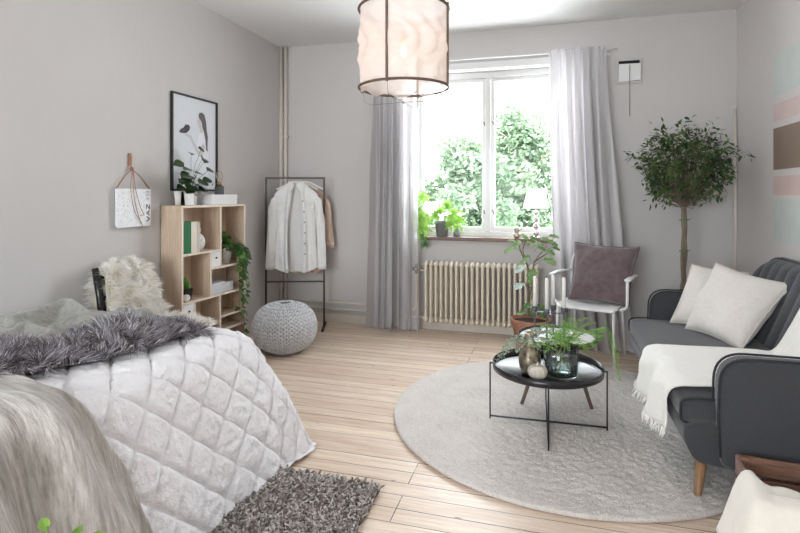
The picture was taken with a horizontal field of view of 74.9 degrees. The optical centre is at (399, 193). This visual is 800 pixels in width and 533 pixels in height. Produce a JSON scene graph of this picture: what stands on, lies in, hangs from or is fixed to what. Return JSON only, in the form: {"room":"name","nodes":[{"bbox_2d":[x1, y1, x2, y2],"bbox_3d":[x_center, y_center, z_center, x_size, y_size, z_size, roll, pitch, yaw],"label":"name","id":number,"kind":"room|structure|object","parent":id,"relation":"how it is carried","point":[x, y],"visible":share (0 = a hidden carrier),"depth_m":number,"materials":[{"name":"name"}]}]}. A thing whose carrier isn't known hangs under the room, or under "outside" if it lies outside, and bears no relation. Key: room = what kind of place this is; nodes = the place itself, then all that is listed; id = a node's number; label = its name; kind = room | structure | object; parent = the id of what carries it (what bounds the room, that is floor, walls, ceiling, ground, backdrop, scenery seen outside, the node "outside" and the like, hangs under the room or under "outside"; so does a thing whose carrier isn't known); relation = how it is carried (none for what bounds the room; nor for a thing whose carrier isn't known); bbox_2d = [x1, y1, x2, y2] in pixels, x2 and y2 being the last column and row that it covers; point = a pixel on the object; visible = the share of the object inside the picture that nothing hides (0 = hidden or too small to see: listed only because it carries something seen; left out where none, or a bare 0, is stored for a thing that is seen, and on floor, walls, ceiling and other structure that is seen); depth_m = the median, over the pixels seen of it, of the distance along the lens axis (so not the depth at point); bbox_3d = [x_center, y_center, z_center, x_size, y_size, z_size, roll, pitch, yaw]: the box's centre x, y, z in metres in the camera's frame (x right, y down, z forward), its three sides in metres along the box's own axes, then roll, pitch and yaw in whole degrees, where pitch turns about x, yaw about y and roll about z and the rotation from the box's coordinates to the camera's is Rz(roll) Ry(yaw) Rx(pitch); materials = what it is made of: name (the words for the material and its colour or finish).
{"room":"studio apartment","nodes":[
{"label":"studio apartment","id":0,"kind":"room"},
{"bbox_2d":[0,0,278,324],"bbox_3d":[-2.315,-0.116,2.045,0.120,2.852,7.895,0,0,16],"label":"wall","id":1,"kind":"structure","parent":0,"point":[86,85],"depth_m":3.33,"materials":[{"name":"paint"}]},
{"bbox_2d":[115,153,149,228],"bbox_3d":[-1.798,-0.019,3.531,0.054,0.512,0.296,0,0,16],"label":"hanger","id":2,"kind":"object","parent":1,"relation":"hanging from","point":[129,154],"visible":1,"depth_m":3.52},
{"bbox_2d":[115,189,150,227],"bbox_3d":[-1.806,0.093,3.530,0.036,0.257,0.294,0,0,16],"label":"magazine","id":3,"kind":"object","parent":2,"relation":"hanging from","point":[125,216],"visible":1,"depth_m":3.50,"materials":[{"name":"white paper"}]},
{"bbox_2d":[170,91,217,190],"bbox_3d":[-1.632,-0.399,4.168,0.022,0.748,0.558,0,0,16],"label":"framed drawing","id":4,"kind":"object","parent":1,"relation":"attached to","point":[193,120],"visible":0.81,"depth_m":4.15,"materials":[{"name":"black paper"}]},
{"bbox_2d":[246,323,251,334],"bbox_3d":[-2.251,1.268,2.017,0.018,0.085,7.237,0,0,16],"label":"baseboard","id":5,"kind":"structure","parent":1,"relation":"attached to","point":[248,326],"depth_m":4.90,"materials":[{"name":"beige paint"}]},
{"bbox_2d":[193,0,744,47],"bbox_3d":[-0.225,-1.592,1.446,4.429,0.100,7.455,0,0,16],"label":"ceiling","id":6,"kind":"structure","parent":0,"point":[289,23],"depth_m":4.43,"materials":[{"name":"paint"}]},
{"bbox_2d":[357,0,449,108],"bbox_3d":[0.021,-1.026,2.938,0.522,1.031,0.524,0,0,16],"label":"pendant lamp","id":7,"kind":"object","parent":6,"relation":"hanging from","point":[404,47],"visible":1,"depth_m":2.73,"materials":[{"name":"white fabric"}]},
{"bbox_2d":[283,9,736,324],"bbox_3d":[0.819,-0.116,5.086,4.229,2.852,0.320,0,0,16],"label":"wall","id":8,"kind":"structure","parent":0,"point":[689,60],"depth_m":4.71,"materials":[{"name":"paint"}]},
{"bbox_2d":[279,47,282,300],"bbox_3d":[-1.245,-0.116,5.484,0.046,2.852,0.053,0,0,16],"label":"pipe","id":9,"kind":"object","parent":8,"relation":"attached to","point":[280,48],"visible":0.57,"depth_m":5.46,"materials":[{"name":"beige metal"}]},
{"bbox_2d":[283,46,288,299],"bbox_3d":[-1.194,-0.116,5.469,0.046,2.852,0.053,0,0,16],"label":"pipe","id":10,"kind":"object","parent":8,"relation":"attached to","point":[285,136],"visible":0.6,"depth_m":5.45,"materials":[{"name":"beige metal"}]},
{"bbox_2d":[288,299,366,305],"bbox_3d":[-0.551,1.105,5.281,1.290,0.024,0.024,0,0,16],"label":"pipe","id":11,"kind":"object","parent":8,"relation":"attached to","point":[299,300],"visible":0.53,"depth_m":5.32,"materials":[{"name":"grey metal"}]},
{"bbox_2d":[309,306,365,311],"bbox_3d":[-0.551,1.170,5.281,1.290,0.024,0.024,0,0,16],"label":"pipe","id":12,"kind":"object","parent":8,"relation":"attached to","point":[311,307],"visible":0.32,"depth_m":5.29,"materials":[{"name":"grey metal"}]},
{"bbox_2d":[314,312,513,334],"bbox_3d":[0.773,1.268,4.924,4.229,0.085,0.018,0,0,16],"label":"baseboard","id":13,"kind":"structure","parent":8,"relation":"attached to","point":[329,317],"depth_m":5.03,"materials":[{"name":"beige paint"}]},
{"bbox_2d":[405,260,542,327],"bbox_3d":[0.669,0.925,4.871,1.276,0.588,0.173,0,0,16],"label":"radiator","id":14,"kind":"object","parent":8,"relation":"attached to","point":[431,269],"visible":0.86,"depth_m":4.82,"materials":[{"name":"beige metal"}]},
{"bbox_2d":[416,67,552,237],"bbox_3d":[0.856,-0.385,5.052,1.460,1.590,0.106,0,0,16],"label":"window","id":15,"kind":"structure","parent":8,"relation":"in","point":[488,79],"depth_m":5.02,"materials":[{"name":"white paint"}]},
{"bbox_2d":[422,235,552,242],"bbox_3d":[0.868,0.425,4.921,1.445,0.034,0.170,0,0,16],"label":"window sill","id":16,"kind":"structure","parent":8,"relation":"attached to","point":[430,237],"depth_m":4.90,"materials":[{"name":"brown wood"}]},
{"bbox_2d":[418,190,466,242],"bbox_3d":[0.348,0.218,5.019,0.604,0.510,0.189,0,0,16],"label":"potted fatsia","id":17,"kind":"object","parent":16,"relation":"on","point":[442,226],"visible":0.97,"depth_m":4.97,"materials":[{"name":"green plant"}]},
{"bbox_2d":[420,226,435,249],"bbox_3d":[0.274,0.418,4.965,0.169,0.224,0.053,0,0,-23],"label":"sprig","id":18,"kind":"object","parent":17,"relation":"attached to","point":[424,242],"visible":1,"depth_m":4.95,"materials":[{"name":"green plant"}]},
{"bbox_2d":[434,220,448,236],"bbox_3d":[0.404,0.333,5.023,0.150,0.150,0.150,0,0,16],"label":"pot","id":19,"kind":"object","parent":17,"relation":"on","point":[442,226],"depth_m":4.97,"materials":[{"name":"grey ceramic"}]},
{"bbox_2d":[453,226,459,236],"bbox_3d":[0.542,0.350,4.994,0.068,0.115,0.068,0,0,16],"label":"vase","id":20,"kind":"object","parent":16,"relation":"on","point":[456,233],"visible":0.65,"depth_m":4.97,"materials":[{"name":"grey ceramic"}]},
{"bbox_2d":[513,227,520,237],"bbox_3d":[1.079,0.356,4.819,0.068,0.102,0.068,0,0,16],"label":"tea light glass","id":21,"kind":"object","parent":16,"relation":"on","point":[516,234],"visible":0.99,"depth_m":4.80,"materials":[{"name":"white glass"}]},
{"bbox_2d":[523,189,549,238],"bbox_3d":[1.249,0.179,4.792,0.238,0.456,0.238,0,0,16],"label":"table lamp","id":22,"kind":"object","parent":16,"relation":"on","point":[535,199],"visible":0.99,"depth_m":4.72,"materials":[{"name":"white fabric"}]},
{"bbox_2d":[449,57,548,70],"bbox_3d":[0.815,-0.417,4.911,1.600,1.655,0.020,0,0,16],"label":"trim","id":23,"kind":"structure","parent":8,"relation":"attached to","point":[532,61],"depth_m":4.87,"materials":[{"name":"white paint"}]},
{"bbox_2d":[449,48,616,60],"bbox_3d":[0.772,-1.252,4.868,2.320,0.045,0.126,0,0,16],"label":"curtain rod","id":24,"kind":"object","parent":8,"relation":"attached to","point":[608,49],"visible":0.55,"depth_m":4.73,"materials":[{"name":"white metal"}]},
{"bbox_2d":[365,94,418,333],"bbox_3d":[-0.058,0.015,5.017,0.519,2.579,0.214,0,0,16],"label":"linen curtain","id":25,"kind":"object","parent":24,"relation":"hanging from","point":[393,251],"visible":0.85,"depth_m":5.03,"materials":[{"name":"white fabric"}]},
{"bbox_2d":[549,46,635,353],"bbox_3d":[1.622,0.015,4.436,0.687,2.579,0.316,0,0,16],"label":"linen curtain","id":26,"kind":"object","parent":24,"relation":"hanging from","point":[585,193],"visible":0.82,"depth_m":4.49,"materials":[{"name":"white fabric"}]},
{"bbox_2d":[616,58,641,115],"bbox_3d":[1.999,-0.930,4.549,0.215,0.510,0.062,0,0,16],"label":"hatch","id":27,"kind":"object","parent":8,"relation":"attached to","point":[628,71],"visible":1,"depth_m":4.54,"materials":[{"name":"paint"}]},
{"bbox_2d":[246,321,799,532],"bbox_3d":[-0.225,1.360,1.446,4.429,0.100,7.455,0,0,16],"label":"floor","id":28,"kind":"structure","parent":0,"point":[345,388],"depth_m":2.94,"materials":[{"name":"brown wood"}]},
{"bbox_2d":[38,518,103,532],"bbox_3d":[-0.726,1.017,1.113,0.198,0.586,0.198,0,0,16],"label":"potted plant","id":29,"kind":"object","parent":28,"relation":"on","point":[44,523],"visible":1,"depth_m":1.16,"materials":[{"name":"green plant"}]},
{"bbox_2d":[92,260,142,310],"bbox_3d":[-1.568,0.876,3.258,0.477,0.870,0.428,0,0,14],"label":"wooden chair","id":30,"kind":"object","parent":28,"relation":"on","point":[100,298],"visible":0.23,"depth_m":3.11,"materials":[{"name":"black paint"}]},
{"bbox_2d":[81,254,217,325],"bbox_3d":[-1.551,0.638,3.290,0.746,0.510,0.620,0,0,14],"label":"sheepskin","id":31,"kind":"object","parent":30,"relation":"on","point":[130,281],"visible":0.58,"depth_m":3.32,"materials":[{"name":"beige fur"}]},
{"bbox_2d":[161,204,245,334],"bbox_3d":[-1.520,0.698,4.111,0.199,1.225,0.735,0,0,20],"label":"bookshelf","id":32,"kind":"object","parent":28,"relation":"on","point":[200,268],"visible":0.62,"depth_m":4.08,"materials":[{"name":"brown wood"}]},
{"bbox_2d":[174,191,181,204],"bbox_3d":[-1.646,0.032,3.867,0.056,0.105,0.056,0,0,16],"label":"vase","id":33,"kind":"object","parent":32,"relation":"on","point":[177,194],"visible":1,"depth_m":3.85,"materials":[{"name":"ceramic"}]},
{"bbox_2d":[181,192,184,204],"bbox_3d":[-1.645,0.035,3.967,0.016,0.100,0.050,0,0,20],"label":"clip","id":34,"kind":"object","parent":32,"relation":"on","point":[182,195],"visible":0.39,"depth_m":3.96,"materials":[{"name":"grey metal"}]},
{"bbox_2d":[183,294,189,301],"bbox_3d":[-1.563,0.760,3.812,0.060,0.051,0.060,0,0,16],"label":"ornament","id":35,"kind":"object","parent":32,"relation":"on","point":[186,298],"visible":0.98,"depth_m":3.79,"materials":[{"name":"white ceramic"}]},
{"bbox_2d":[183,221,190,253],"bbox_3d":[-1.621,0.319,3.820,0.159,0.232,0.082,0,0,20],"label":"book","id":36,"kind":"object","parent":32,"relation":"on","point":[186,225],"visible":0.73,"depth_m":3.80,"materials":[{"name":"green paper"}]},
{"bbox_2d":[183,277,192,299],"bbox_3d":[-1.594,0.699,3.857,0.112,0.173,0.107,0,0,16],"label":"potted succulent","id":37,"kind":"object","parent":32,"relation":"on","point":[187,289],"visible":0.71,"depth_m":3.85,"materials":[{"name":"green plant"}]},
{"bbox_2d":[183,288,192,299],"bbox_3d":[-1.595,0.744,3.859,0.088,0.085,0.088,0,0,16],"label":"pot","id":38,"kind":"object","parent":37,"relation":"on","point":[188,291],"depth_m":3.85,"materials":[{"name":"ceramic"}]},
{"bbox_2d":[187,221,196,252],"bbox_3d":[-1.597,0.320,3.887,0.159,0.230,0.058,0,0,20],"label":"book","id":39,"kind":"object","parent":32,"relation":"on","point":[193,223],"visible":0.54,"depth_m":3.86,"materials":[{"name":"beige paper"}]},
{"bbox_2d":[173,146,213,204],"bbox_3d":[-1.538,-0.141,3.917,0.174,0.450,0.469,0,0,-4],"label":"potted plant","id":40,"kind":"object","parent":32,"relation":"on","point":[190,194],"visible":1,"depth_m":3.92,"materials":[{"name":"green plant"}]},
{"bbox_2d":[197,221,199,251],"bbox_3d":[-1.581,0.320,3.929,0.159,0.229,0.028,0,0,20],"label":"book","id":41,"kind":"object","parent":32,"relation":"on","point":[198,222],"visible":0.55,"depth_m":3.90,"materials":[{"name":"white paper"}]},
{"bbox_2d":[200,229,204,249],"bbox_3d":[-1.561,0.343,4.014,0.122,0.183,0.122,0,0,16],"label":"pineapple vase","id":42,"kind":"object","parent":32,"relation":"on","point":[202,239],"visible":0.26,"depth_m":4.00,"materials":[{"name":"white ceramic"}]},
{"bbox_2d":[197,195,236,204],"bbox_3d":[-1.479,0.044,4.237,0.144,0.080,0.314,0,0,20],"label":"box","id":43,"kind":"object","parent":32,"relation":"on","point":[201,199],"visible":0.98,"depth_m":4.12,"materials":[{"name":"white cardboard"}]},
{"bbox_2d":[215,171,223,193],"bbox_3d":[-1.472,-0.092,4.256,0.071,0.192,0.071,0,0,16],"label":"lamp","id":44,"kind":"object","parent":43,"relation":"on","point":[219,189],"visible":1,"depth_m":4.24,"materials":[{"name":"concrete"}]},
{"bbox_2d":[212,280,223,294],"bbox_3d":[-1.511,0.742,4.140,0.171,0.088,0.149,0,0,20],"label":"storage box","id":45,"kind":"object","parent":32,"relation":"on","point":[217,286],"visible":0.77,"depth_m":4.12,"materials":[{"name":"grey"}]},
{"bbox_2d":[215,280,233,291],"bbox_3d":[-1.464,0.750,4.273,0.149,0.072,0.126,0,0,20],"label":"storage box","id":46,"kind":"object","parent":32,"relation":"on","point":[228,284],"visible":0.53,"depth_m":4.26,"materials":[{"name":"grey"}]},
{"bbox_2d":[222,248,230,263],"bbox_3d":[-1.444,0.504,4.304,0.120,0.130,0.120,0,0,16],"label":"pot","id":47,"kind":"object","parent":32,"relation":"on","point":[226,252],"depth_m":4.26,"materials":[{"name":"white ceramic"}]},
{"bbox_2d":[222,231,252,332],"bbox_3d":[-1.392,0.738,4.332,0.332,0.870,0.243,0,0,-22],"label":"ivy","id":48,"kind":"object","parent":32,"relation":"on","point":[241,250],"visible":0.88,"depth_m":4.30,"materials":[{"name":"green plant"}]},
{"bbox_2d":[251,300,317,354],"bbox_3d":[-0.964,1.110,4.365,0.544,0.415,0.544,0,0,-5],"label":"knitted pouf","id":49,"kind":"object","parent":28,"relation":"on","point":[283,327],"visible":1,"depth_m":4.17,"materials":[{"name":"grey fabric"}]},
{"bbox_2d":[265,177,326,331],"bbox_3d":[-1.028,0.572,5.110,0.587,1.474,0.350,0,0,-3],"label":"clothes rack","id":50,"kind":"object","parent":28,"relation":"on","point":[266,178],"visible":0.69,"depth_m":5.11,"materials":[{"name":"grey metal"}]},
{"bbox_2d":[276,176,317,190],"bbox_3d":[-1.009,-0.106,5.126,0.409,0.148,0.022,0,0,-3],"label":"hanger","id":51,"kind":"object","parent":50,"relation":"hanging from","point":[279,188],"visible":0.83,"depth_m":5.12,"materials":[{"name":"white"}]},
{"bbox_2d":[265,181,326,272],"bbox_3d":[-1.005,0.317,5.050,0.588,0.885,0.163,0,0,-3],"label":"blouse","id":52,"kind":"object","parent":51,"relation":"hanging from","point":[295,211],"visible":1,"depth_m":5.03,"materials":[{"name":"white fabric"}]},
{"bbox_2d":[303,181,322,189],"bbox_3d":[-0.951,-0.106,5.152,0.409,0.148,0.022,0,0,-3],"label":"hanger","id":53,"kind":"object","parent":50,"relation":"hanging from","point":[311,183],"visible":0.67,"depth_m":5.15,"materials":[{"name":"white plastic"}]},
{"bbox_2d":[275,184,333,273],"bbox_3d":[-0.951,0.345,5.210,0.588,0.888,0.147,0,0,-3],"label":"blouse","id":54,"kind":"object","parent":53,"relation":"hanging from","point":[328,215],"visible":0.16,"depth_m":5.20,"materials":[{"name":"fabric"}]},
{"bbox_2d":[208,464,384,532],"bbox_3d":[-0.547,1.290,1.928,0.750,0.040,1.055,0,0,16],"label":"shaggy rug","id":55,"kind":"object","parent":28,"relation":"on","point":[292,501],"visible":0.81,"depth_m":2.14,"materials":[{"name":"grey carpet"}]},
{"bbox_2d":[504,233,559,347],"bbox_3d":[1.114,0.818,4.349,0.332,0.985,0.383,0,0,-44],"label":"fig","id":56,"kind":"object","parent":28,"relation":"on","point":[522,319],"visible":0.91,"depth_m":4.34,"materials":[{"name":"plant"}]},
{"bbox_2d":[394,360,771,522],"bbox_3d":[0.970,1.292,3.071,2.009,0.033,2.006,0,0,-20],"label":"round rug","id":57,"kind":"object","parent":28,"relation":"on","point":[627,472],"visible":0.73,"depth_m":2.62,"materials":[{"name":"beige carpet"}]},
{"bbox_2d":[489,347,607,450],"bbox_3d":[0.820,1.113,2.912,0.598,0.341,0.598,0,0,-44],"label":"coffee table","id":58,"kind":"object","parent":57,"relation":"on","point":[591,371],"visible":0.61,"depth_m":2.86,"materials":[{"name":"black paint"}]},
{"bbox_2d":[518,331,540,374],"bbox_3d":[0.707,0.866,2.845,0.120,0.224,0.120,0,0,16],"label":"bronze vase","id":59,"kind":"object","parent":58,"relation":"on","point":[528,355],"visible":0.7,"depth_m":2.81,"materials":[{"name":"metal"}]},
{"bbox_2d":[495,323,563,360],"bbox_3d":[0.733,0.820,2.931,0.377,0.182,0.473,0,0,16],"label":"dusty miller","id":60,"kind":"object","parent":59,"relation":"in","point":[533,329],"visible":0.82,"depth_m":2.87,"materials":[{"name":"green plant"}]},
{"bbox_2d":[527,362,547,379],"bbox_3d":[0.726,0.932,2.757,0.098,0.091,0.098,0,0,40],"label":"gourd","id":61,"kind":"object","parent":58,"relation":"on","point":[536,371],"visible":1,"depth_m":2.72,"materials":[{"name":"white ceramic"}]},
{"bbox_2d":[493,347,604,389],"bbox_3d":[0.820,0.964,2.912,0.598,0.041,0.598,0,0,16],"label":"tray","id":62,"kind":"object","parent":58,"relation":"on","point":[591,372],"depth_m":2.84,"materials":[{"name":"black paint"}]},
{"bbox_2d":[543,341,577,379],"bbox_3d":[0.868,0.897,2.825,0.182,0.160,0.182,0,0,16],"label":"glass vase","id":63,"kind":"object","parent":58,"relation":"on","point":[572,373],"visible":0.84,"depth_m":2.78,"materials":[{"name":"clear"}]},
{"bbox_2d":[526,317,621,380],"bbox_3d":[0.908,0.835,2.884,0.589,0.280,0.442,0,0,-13],"label":"fern","id":64,"kind":"object","parent":63,"relation":"in","point":[558,338],"visible":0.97,"depth_m":2.83,"materials":[{"name":"green plant"}]},
{"bbox_2d":[518,325,596,409],"bbox_3d":[1.016,1.096,3.381,0.484,0.386,0.538,0,0,16],"label":"side table","id":65,"kind":"object","parent":57,"relation":"on","point":[588,338],"visible":0.28,"depth_m":3.26,"materials":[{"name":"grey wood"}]},
{"bbox_2d":[532,305,566,339],"bbox_3d":[0.961,0.823,3.362,0.186,0.192,0.135,0,0,-16],"label":"candle holder","id":66,"kind":"object","parent":65,"relation":"on","point":[553,307],"visible":0.76,"depth_m":3.35,"materials":[{"name":"grey metal"}]},
{"bbox_2d":[533,276,536,305],"bbox_3d":[0.875,0.632,3.390,0.023,0.227,0.023,0,0,16],"label":"candle","id":67,"kind":"object","parent":66,"relation":"on","point":[534,277],"visible":1,"depth_m":3.38,"materials":[{"name":"white wax"}]},
{"bbox_2d":[545,278,548,308],"bbox_3d":[0.928,0.632,3.302,0.023,0.227,0.023,0,0,16],"label":"candle","id":68,"kind":"object","parent":66,"relation":"on","point":[546,279],"visible":1,"depth_m":3.29,"materials":[{"name":"white wax"}]},
{"bbox_2d":[551,273,554,304],"bbox_3d":[1.002,0.632,3.416,0.023,0.227,0.023,0,0,16],"label":"candle","id":69,"kind":"object","parent":66,"relation":"on","point":[552,276],"visible":1,"depth_m":3.41,"materials":[{"name":"white wax"}]},
{"bbox_2d":[562,277,565,307],"bbox_3d":[1.047,0.632,3.336,0.023,0.227,0.023,0,0,16],"label":"candle","id":70,"kind":"object","parent":66,"relation":"on","point":[563,278],"visible":1,"depth_m":3.33,"materials":[{"name":"white wax"}]},
{"bbox_2d":[561,307,566,312],"bbox_3d":[1.047,0.744,3.336,0.035,0.034,0.035,0,0,16],"label":"cup","id":71,"kind":"object","parent":66,"relation":"on","point":[563,310],"depth_m":3.32,"materials":[{"name":"grey metal"}]},
{"bbox_2d":[549,253,637,368],"bbox_3d":[1.544,0.880,4.176,0.618,0.863,0.554,0,0,34],"label":"armchair","id":72,"kind":"object","parent":28,"relation":"on","point":[587,305],"visible":0.62,"depth_m":4.08,"materials":[{"name":"white"}]},
{"bbox_2d":[568,242,639,305],"bbox_3d":[1.628,0.634,4.184,0.513,0.464,0.219,0,0,38],"label":"cushion","id":73,"kind":"object","parent":72,"relation":"on","point":[600,272],"visible":0.95,"depth_m":4.13,"materials":[{"name":"fabric"}]},
{"bbox_2d":[623,115,754,289],"bbox_3d":[2.234,0.347,4.023,0.827,1.926,0.707,0,0,42],"label":"ficus tree","id":74,"kind":"object","parent":28,"relation":"on","point":[679,189],"visible":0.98,"depth_m":3.97,"materials":[{"name":"green plant"}]},
{"bbox_2d":[628,257,799,496],"bbox_3d":[1.842,0.857,2.816,0.927,0.918,1.612,0,0,16],"label":"sofa","id":75,"kind":"object","parent":28,"relation":"on","point":[751,407],"visible":0.55,"depth_m":2.17,"materials":[{"name":"grey fabric"}]},
{"bbox_2d":[669,264,750,323],"bbox_3d":[2.039,0.672,3.441,0.358,0.381,0.328,0,0,-29],"label":"cushion","id":76,"kind":"object","parent":75,"relation":"on","point":[698,276],"visible":0.4,"depth_m":3.47,"materials":[{"name":"white fabric"}]},
{"bbox_2d":[631,308,799,436],"bbox_3d":[1.682,0.721,2.511,1.010,0.722,0.684,0,0,16],"label":"throw","id":77,"kind":"object","parent":75,"relation":"on","point":[663,368],"visible":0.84,"depth_m":2.58,"materials":[{"name":"white fabric"}]},
{"bbox_2d":[685,262,786,347],"bbox_3d":[1.994,0.653,3.135,0.379,0.424,0.467,0,0,-15],"label":"cushion","id":78,"kind":"object","parent":75,"relation":"on","point":[732,307],"visible":1,"depth_m":3.03,"materials":[{"name":"white fabric"}]},
{"bbox_2d":[735,454,799,492],"bbox_3d":[1.538,1.147,1.758,0.632,0.254,0.392,0,0,22],"label":"wooden crate","id":79,"kind":"object","parent":28,"relation":"on","point":[762,467],"visible":0.3,"depth_m":2.00,"materials":[{"name":"brown wood"}]},
{"bbox_2d":[716,470,799,532],"bbox_3d":[1.419,1.107,1.675,0.721,0.242,0.397,0,0,22],"label":"fleece blanket","id":80,"kind":"object","parent":79,"relation":"in","point":[752,505],"visible":1,"depth_m":1.70,"materials":[{"name":"white fabric"}]},
{"bbox_3d":[-1.704,1.013,1.766,1.149,0.595,2.015,0,0,16],"label":"bed","id":81,"kind":"object","parent":28,"relation":"on","visible":0},
{"bbox_2d":[15,326,315,532],"bbox_3d":[-1.479,0.956,1.820,1.576,0.687,2.289,0,0,16],"label":"quilt","id":82,"kind":"object","parent":81,"relation":"on","point":[198,426],"visible":0.66,"depth_m":2.06,"materials":[{"name":"white fabric"}]},
{"bbox_2d":[0,373,152,532],"bbox_3d":[-1.461,0.925,1.360,1.302,0.739,0.992,0,0,16],"label":"throw","id":83,"kind":"object","parent":82,"relation":"on","point":[57,464],"visible":0.99,"depth_m":1.49,"materials":[{"name":"beige fur"}]},
{"bbox_2d":[0,298,194,343],"bbox_3d":[-1.639,0.614,2.155,1.050,0.188,1.600,0,0,16],"label":"blanket","id":84,"kind":"object","parent":82,"relation":"on","point":[55,317],"visible":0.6,"depth_m":2.45,"materials":[{"name":"grey fabric"}]},
{"bbox_2d":[0,308,217,379],"bbox_3d":[-1.351,0.584,1.910,0.433,0.209,1.508,0,0,40],"label":"fur throw","id":85,"kind":"object","parent":82,"relation":"on","point":[103,338],"visible":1,"depth_m":2.03,"materials":[{"name":"grey fur"}]},
{"bbox_2d":[511,314,551,347],"bbox_3d":[1.096,1.175,4.367,0.332,0.270,0.332,0,0,16],"label":"pot","id":86,"kind":"object","parent":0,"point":[518,321],"depth_m":4.34,"materials":[{"name":"ceramic"}]},
{"bbox_2d":[737,0,799,275],"bbox_3d":[1.865,-0.116,0.846,0.120,2.852,7.895,0,0,16],"label":"wall","id":87,"kind":"structure","parent":0,"point":[765,28],"depth_m":3.92,"materials":[{"name":"paint"}]},
{"bbox_2d":[733,108,736,270],"bbox_3d":[2.782,0.255,4.334,0.022,1.930,0.022,0,0,38],"label":"trim","id":88,"kind":"structure","parent":87,"relation":"attached to","point":[734,109],"depth_m":4.32,"materials":[{"name":"beige paint"}]},
{"bbox_2d":[773,40,799,246],"bbox_3d":[2.323,-0.314,2.667,0.004,1.289,2.008,0,0,16],"label":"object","id":89,"kind":"object","parent":87,"relation":"attached to","point":[786,64],"visible":1,"depth_m":3.42,"materials":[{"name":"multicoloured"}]},
{"label":"outside","id":90,"kind":"structure","parent":0,"visible":0},
{"bbox_2d":[424,101,551,222],"bbox_3d":[6.488,1.110,33.510,19.000,12.400,8.800,0,0,16],"label":"apartment building","id":91,"kind":"structure","parent":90,"point":[440,122],"depth_m":30.08,"materials":[{"name":"grey"}]},
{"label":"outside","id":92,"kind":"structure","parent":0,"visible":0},
{"bbox_2d":[424,134,521,226],"bbox_3d":[1.363,1.505,11.261,2.047,5.616,1.950,0,0,-16],"label":"tree","id":93,"kind":"object","parent":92,"point":[462,161],"visible":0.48,"depth_m":10.86,"materials":[{"name":"green plant"}]},
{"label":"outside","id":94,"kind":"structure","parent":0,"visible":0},
{"bbox_2d":[478,102,552,227],"bbox_3d":[2.852,1.079,12.285,3.070,6.469,2.599,0,0,-9],"label":"tree","id":95,"kind":"object","parent":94,"point":[521,150],"visible":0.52,"depth_m":11.79,"materials":[{"name":"green plant"}]},
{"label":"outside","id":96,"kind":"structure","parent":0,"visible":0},
{"bbox_2d":[428,213,460,223],"bbox_3d":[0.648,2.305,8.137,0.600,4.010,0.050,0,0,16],"label":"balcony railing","id":97,"kind":"object","parent":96,"point":[442,214],"visible":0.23,"depth_m":8.10,"materials":[{"name":"white"}]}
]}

